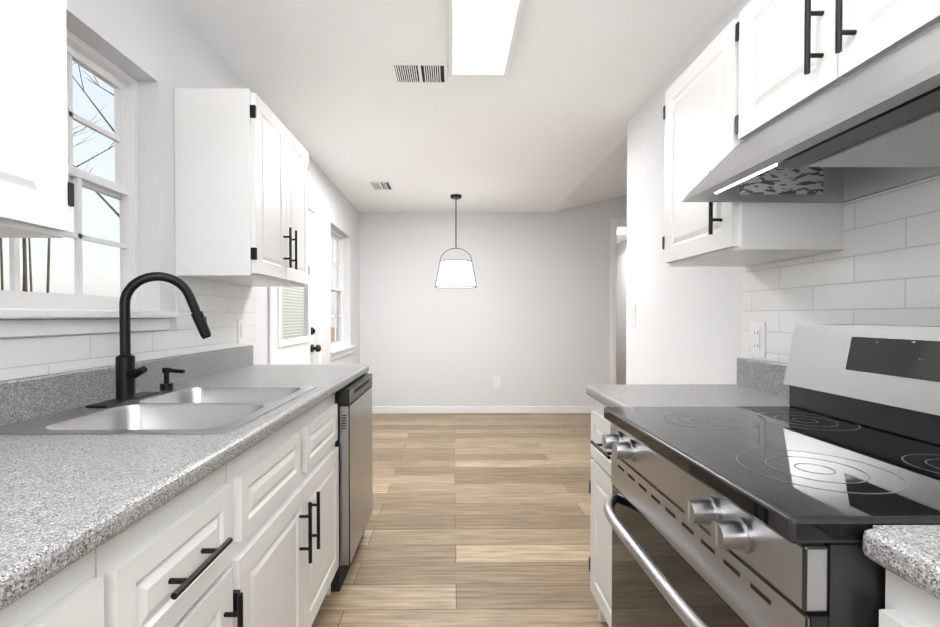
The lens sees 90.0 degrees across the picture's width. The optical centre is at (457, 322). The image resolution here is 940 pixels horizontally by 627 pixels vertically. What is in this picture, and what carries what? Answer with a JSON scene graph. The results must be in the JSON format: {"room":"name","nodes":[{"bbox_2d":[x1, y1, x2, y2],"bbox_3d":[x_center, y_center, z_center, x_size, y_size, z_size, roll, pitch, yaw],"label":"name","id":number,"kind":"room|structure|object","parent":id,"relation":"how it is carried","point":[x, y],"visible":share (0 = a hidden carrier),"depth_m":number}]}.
{"room":"kitchen","nodes":[
{"label":"kitchen","id":0,"kind":"room"},
{"bbox_2d":[3,0,359,380],"bbox_3d":[-1.223,-0.110,2.130,0.150,2.520,7.350,0,1,-1],"label":"wall","id":1,"kind":"structure","parent":0,"point":[159,51],"depth_m":1.85},
{"bbox_2d":[0,0,73,237],"bbox_3d":[-0.947,-0.548,0.394,0.362,0.755,1.185,0,1,-1],"label":"upper cabinet","id":2,"kind":"object","parent":1,"relation":"attached to","point":[36,194],"visible":1,"depth_m":0.91},
{"bbox_2d":[0,276,255,380],"bbox_3d":[-1.134,-0.020,1.237,0.008,0.324,2.860,0,1,-1],"label":"tile backsplash","id":3,"kind":"structure","parent":1,"relation":"attached to","point":[224,307],"depth_m":1.78},
{"bbox_2d":[237,319,244,343],"bbox_3d":[-1.138,0.045,2.478,0.010,0.130,0.084,0,1,-1],"label":"electrical outlet plate","id":4,"kind":"object","parent":1,"relation":"attached to","point":[240,322],"depth_m":2.46},
{"bbox_2d":[174,88,309,286],"bbox_3d":[-0.967,-0.574,2.261,0.362,0.755,0.720,0,1,-1],"label":"upper cabinet","id":5,"kind":"object","parent":1,"relation":"attached to","point":[241,184],"visible":1,"depth_m":1.90},
{"bbox_2d":[268,194,321,364],"bbox_3d":[-1.228,0.071,3.417,0.168,2.122,1.104,0,1,-1],"label":"door frame","id":6,"kind":"structure","parent":1,"relation":"attached to","point":[314,206],"depth_m":3.87},
{"bbox_2d":[275,210,320,364],"bbox_3d":[-1.167,0.113,3.419,0.120,2.014,0.912,0,1,-1],"label":"exterior door","id":7,"kind":"structure","parent":1,"relation":"in","point":[294,311],"depth_m":3.50},
{"bbox_2d":[331,229,343,347],"bbox_3d":[-1.281,-0.343,4.756,0.060,1.186,0.828,0,1,-1],"label":"window","id":8,"kind":"structure","parent":1,"relation":"in","point":[339,289],"depth_m":5.12},
{"bbox_2d":[171,0,736,243],"bbox_3d":[1.042,-1.605,3.533,4.710,0.591,10.150,0,1,-1],"label":"ceiling","id":9,"kind":"structure","parent":0,"point":[541,126],"depth_m":2.63},
{"bbox_2d":[368,181,393,189],"bbox_3d":[-0.734,-1.318,4.518,0.200,0.011,0.270,0,1,-1],"label":"ceiling vent","id":10,"kind":"object","parent":9,"relation":"in","point":[381,185],"visible":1,"depth_m":4.49},
{"bbox_2d":[390,62,447,83],"bbox_3d":[-0.194,-1.288,2.429,0.285,0.011,0.200,0,1,-1],"label":"ceiling vent","id":11,"kind":"object","parent":9,"relation":"in","point":[420,72],"visible":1,"depth_m":2.41},
{"bbox_2d":[435,194,476,288],"bbox_3d":[-0.018,-0.850,4.908,0.442,0.958,0.436,0,1,-1],"label":"pendant light","id":12,"kind":"object","parent":9,"relation":"hanging from","point":[455,274],"visible":1,"depth_m":4.77},
{"bbox_2d":[448,0,524,75],"bbox_3d":[0.111,-1.267,1.793,0.300,0.036,1.220,0,1,-1],"label":"recessed light","id":13,"kind":"object","parent":9,"relation":"in","point":[482,34],"visible":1,"depth_m":2.05},
{"bbox_2d":[617,228,626,234],"bbox_3d":[2.352,-1.326,6.827,0.260,0.060,0.260,0,1,-1],"label":"light","id":14,"kind":"object","parent":9,"relation":"attached to","point":[620,231],"visible":0.5,"depth_m":6.73},
{"bbox_2d":[311,384,617,626],"bbox_3d":[1.042,1.160,3.572,4.710,0.060,10.150,0,1,-1],"label":"floor","id":15,"kind":"structure","parent":0,"point":[479,520],"depth_m":2.63},
{"bbox_2d":[0,515,147,626],"bbox_3d":[-0.799,0.740,0.262,0.632,0.872,0.882,0,1,-1],"label":"base cabinet","id":16,"kind":"object","parent":15,"relation":"on","point":[108,586],"depth_m":0.65},
{"bbox_2d":[0,345,368,610],"bbox_3d":[-0.801,0.216,1.204,0.656,0.146,2.780,0,1,-1],"label":"countertop","id":17,"kind":"structure","parent":16,"relation":"on","point":[67,500],"depth_m":0.89},
{"bbox_2d":[85,272,210,407],"bbox_3d":[-0.949,0.039,1.469,0.234,0.404,0.259,0,1,-1],"label":"faucet","id":18,"kind":"object","parent":17,"relation":"on","point":[127,373],"visible":1,"depth_m":1.46},
{"bbox_2d":[0,386,316,434],"bbox_3d":[-0.802,0.335,1.410,0.556,0.185,0.705,0,1,-1],"label":"sink","id":19,"kind":"object","parent":17,"relation":"in","point":[202,409],"visible":0.44,"depth_m":1.39},
{"bbox_2d":[160,367,184,389],"bbox_3d":[-1.017,0.199,1.676,0.083,0.078,0.041,0,1,-1],"label":"soap dispenser","id":20,"kind":"object","parent":19,"relation":"on","point":[166,384],"visible":1,"depth_m":1.67},
{"bbox_2d":[148,448,255,626],"bbox_3d":[-0.805,0.732,0.851,0.632,0.872,0.464,0,1,-1],"label":"base cabinet","id":21,"kind":"object","parent":15,"relation":"on","point":[250,537],"depth_m":0.92},
{"bbox_2d":[252,393,339,626],"bbox_3d":[-0.812,0.722,1.498,0.632,0.872,0.998,0,1,-1],"label":"base cabinet","id":22,"kind":"object","parent":15,"relation":"on","point":[296,468],"depth_m":1.46},
{"bbox_2d":[331,373,372,591],"bbox_3d":[-0.790,0.714,2.291,0.654,0.868,0.575,0,1,-1],"label":"dishwasher","id":23,"kind":"object","parent":15,"relation":"on","point":[353,401],"visible":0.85,"depth_m":2.09},
{"bbox_2d":[589,400,611,626],"bbox_3d":[0.810,0.721,1.599,0.592,0.872,0.458,0,1,-1],"label":"base cabinet","id":24,"kind":"object","parent":15,"relation":"on","point":[600,485],"depth_m":1.69},
{"bbox_2d":[586,357,789,406],"bbox_3d":[0.804,0.210,1.597,0.611,0.146,0.472,0,1,-1],"label":"countertop","id":25,"kind":"structure","parent":24,"relation":"on","point":[760,382],"depth_m":1.62},
{"bbox_2d":[602,324,939,626],"bbox_3d":[0.734,0.587,0.985,0.712,1.158,0.752,0,1,-1],"label":"range","id":26,"kind":"object","parent":15,"relation":"on","point":[742,516],"visible":1,"depth_m":0.91},
{"bbox_2d":[879,569,939,626],"bbox_3d":[0.825,0.740,0.222,0.592,0.872,0.768,0,1,-1],"label":"base cabinet","id":27,"kind":"object","parent":15,"relation":"on","point":[907,604],"depth_m":0.57},
{"bbox_2d":[863,525,939,599],"bbox_3d":[0.819,0.230,0.216,0.611,0.146,0.770,0,1,-1],"label":"countertop","id":28,"kind":"structure","parent":27,"relation":"on","point":[910,554],"depth_m":0.55},
{"bbox_2d":[359,195,626,406],"bbox_3d":[1.018,-0.426,5.765,4.710,3.050,0.120,0,1,-1],"label":"wall","id":29,"kind":"structure","parent":0,"point":[527,320],"depth_m":5.70},
{"bbox_2d":[372,406,594,413],"bbox_3d":[0.334,1.057,5.709,3.040,0.085,0.017,0,1,-1],"label":"baseboard","id":30,"kind":"structure","parent":29,"relation":"attached to","point":[474,409],"depth_m":5.69},
{"bbox_2d":[493,376,499,386],"bbox_3d":[0.474,0.714,5.711,0.084,0.130,0.008,0,1,-1],"label":"electrical outlet plate","id":31,"kind":"object","parent":29,"relation":"attached to","point":[496,379],"depth_m":5.71},
{"bbox_2d":[610,218,626,384],"bbox_3d":[2.364,-0.085,5.715,1.020,2.370,0.018,0,1,-1],"label":"door frame","id":32,"kind":"structure","parent":29,"relation":"attached to","point":[614,221],"depth_m":5.70},
{"bbox_2d":[616,240,626,384],"bbox_3d":[2.847,-0.142,7.249,0.120,2.440,2.800,0,1,-1],"label":"wall","id":33,"kind":"structure","parent":0,"point":[621,314],"depth_m":7.95},
{"bbox_2d":[626,0,840,384],"bbox_3d":[1.187,-0.091,0.776,0.120,2.520,4.590,0,1,-1],"label":"wall","id":34,"kind":"structure","parent":0,"point":[686,328],"depth_m":2.53},
{"bbox_2d":[630,304,635,324],"bbox_3d":[1.099,-0.051,2.951,0.011,0.130,0.084,0,1,-1],"label":"electrical outlet plate","id":35,"kind":"object","parent":34,"relation":"attached to","point":[632,306],"depth_m":2.94},
{"bbox_2d":[662,17,843,266],"bbox_3d":[0.936,-0.553,1.581,0.362,0.678,0.461,0,1,-1],"label":"upper cabinet","id":36,"kind":"object","parent":34,"relation":"attached to","point":[700,113],"visible":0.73,"depth_m":1.46},
{"bbox_2d":[750,322,765,357],"bbox_3d":[1.104,0.060,1.732,0.009,0.130,0.084,0,1,-1],"label":"electrical outlet plate","id":37,"kind":"object","parent":34,"relation":"attached to","point":[757,339],"depth_m":1.72},
{"bbox_2d":[735,0,939,140],"bbox_3d":[0.943,-0.694,0.970,0.362,0.380,0.756,0,1,-1],"label":"upper cabinet","id":38,"kind":"object","parent":34,"relation":"attached to","point":[794,55],"visible":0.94,"depth_m":1.06},
{"bbox_2d":[682,24,939,202],"bbox_3d":[0.880,-0.421,0.973,0.470,0.161,0.752,0,1,-1],"label":"range hood","id":39,"kind":"object","parent":38,"relation":"attached to","point":[873,128],"visible":1,"depth_m":0.95},
{"bbox_2d":[742,175,939,363],"bbox_3d":[1.122,-0.176,0.829,0.008,0.648,2.000,0,1,-1],"label":"tile backsplash","id":40,"kind":"structure","parent":34,"relation":"attached to","point":[882,267],"depth_m":1.29},
{"label":"outside","id":41,"kind":"structure","parent":0,"visible":0},
{"bbox_2d":[285,327,336,342],"bbox_3d":[-40.744,1.772,9.506,78.690,0.050,140.000,0,1,-1],"label":"ground","id":42,"kind":"structure","parent":41,"point":[333,334],"depth_m":47.27},
{"bbox_2d":[0,63,119,292],"bbox_3d":[-39.927,-11.214,5.794,66.863,26.071,107.090,0,1,-1],"label":"trees","id":43,"kind":"object","parent":42,"relation":"on","point":[24,246],"depth_m":18.88}
]}

